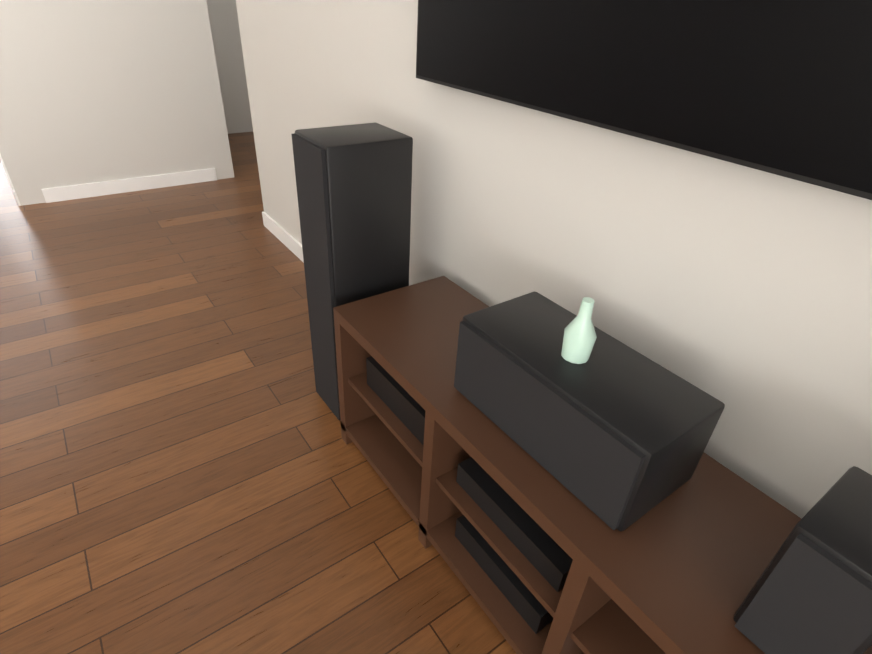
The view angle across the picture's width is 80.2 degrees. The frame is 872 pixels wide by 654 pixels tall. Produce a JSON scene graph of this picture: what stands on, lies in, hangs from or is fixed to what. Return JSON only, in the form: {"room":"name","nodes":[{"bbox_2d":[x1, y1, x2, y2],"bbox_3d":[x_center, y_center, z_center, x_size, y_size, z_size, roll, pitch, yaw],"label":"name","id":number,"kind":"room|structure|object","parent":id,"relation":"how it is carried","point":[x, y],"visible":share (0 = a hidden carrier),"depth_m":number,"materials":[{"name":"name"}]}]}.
{"room":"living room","nodes":[
{"label":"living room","id":0,"kind":"room"},
{"bbox_2d":[0,92,43,205],"bbox_3d":[-4.055,-3.434,4.151,0.150,3.689,4.280,-19,39,-31],"label":"wall","id":1,"kind":"structure","parent":0,"point":[16,164],"depth_m":3.57,"materials":[{"name":"grey paint"}]},
{"bbox_2d":[0,154,13,190],"bbox_3d":[-3.459,-2.256,3.713,0.102,2.260,1.700,-19,39,-31],"label":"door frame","id":2,"kind":"structure","parent":1,"relation":"attached to","point":[6,172],"depth_m":3.64,"materials":[{"name":"white wood"}]},
{"bbox_2d":[0,0,214,202],"bbox_3d":[-2.305,-2.663,3.137,1.210,3.689,0.170,-19,39,-31],"label":"wall","id":3,"kind":"structure","parent":0,"point":[92,91],"depth_m":3.67,"materials":[{"name":"grey paint"}]},
{"bbox_2d":[41,168,216,202],"bbox_3d":[-2.345,-1.118,4.054,1.210,0.100,0.015,-19,39,-31],"label":"baseboard","id":4,"kind":"structure","parent":3,"relation":"attached to","point":[79,191],"depth_m":4.01,"materials":[{"name":"white wood"}]},
{"bbox_2d":[206,0,252,133],"bbox_3d":[-2.042,-3.485,5.057,1.290,3.000,0.180,-19,39,-31],"label":"wall","id":5,"kind":"structure","parent":0,"point":[225,29],"depth_m":5.37,"materials":[{"name":"grey paint"}]},
{"bbox_2d":[0,132,516,653],"bbox_3d":[-3.959,1.032,0.742,15.400,0.060,14.800,-19,39,-31],"label":"floor","id":6,"kind":"structure","parent":0,"point":[184,468],"depth_m":1.84,"materials":[{"name":"brown wood"}]},
{"bbox_2d":[262,212,303,262],"bbox_3d":[0.119,0.303,2.110,0.015,0.100,4.520,-19,39,-31],"label":"baseboard","id":7,"kind":"structure","parent":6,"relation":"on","point":[271,225],"depth_m":3.36,"materials":[{"name":"white wood"}]},
{"bbox_2d":[291,122,412,420],"bbox_3d":[-0.289,-0.160,1.899,0.310,1.059,0.230,-19,39,-31],"label":"tower speaker","id":8,"kind":"object","parent":6,"relation":"on","point":[354,185],"visible":0.65,"depth_m":1.67},
{"bbox_2d":[333,276,871,653],"bbox_3d":[0.295,0.489,1.402,0.440,0.580,1.580,-19,39,-31],"label":"media console","id":9,"kind":"object","parent":6,"relation":"on","point":[537,557],"visible":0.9,"depth_m":1.21,"materials":[{"name":"brown wood"}]},
{"bbox_2d":[454,292,724,530],"bbox_3d":[0.305,0.154,1.182,0.260,0.219,0.530,-19,39,-31],"label":"speaker","id":10,"kind":"object","parent":9,"relation":"on","point":[613,433],"visible":0.98,"depth_m":1.05},
{"bbox_2d":[561,297,596,363],"bbox_3d":[0.304,0.004,1.082,0.068,0.139,0.068,-19,39,-31],"label":"decorative vase","id":11,"kind":"object","parent":10,"relation":"on","point":[579,338],"visible":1,"depth_m":1.07,"materials":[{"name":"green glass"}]},
{"bbox_2d":[734,466,871,653],"bbox_3d":[0.625,0.393,0.809,0.220,0.259,0.140,-19,39,-31],"label":"speaker","id":12,"kind":"object","parent":9,"relation":"on","point":[810,592],"visible":1,"depth_m":0.74},
{"bbox_2d":[185,0,871,518],"bbox_3d":[0.952,-0.841,0.323,0.150,4.050,9.370,-19,39,-31],"label":"wall","id":13,"kind":"structure","parent":0,"point":[743,294],"depth_m":1.30,"materials":[{"name":"grey paint"}]},
{"bbox_2d":[416,0,871,199],"bbox_3d":[0.553,-0.829,0.743,0.063,1.120,1.940,-19,39,-31],"label":"tv","id":14,"kind":"object","parent":13,"relation":"attached to","point":[783,88],"visible":1,"depth_m":0.98,"materials":[{"name":"black"}]}
]}

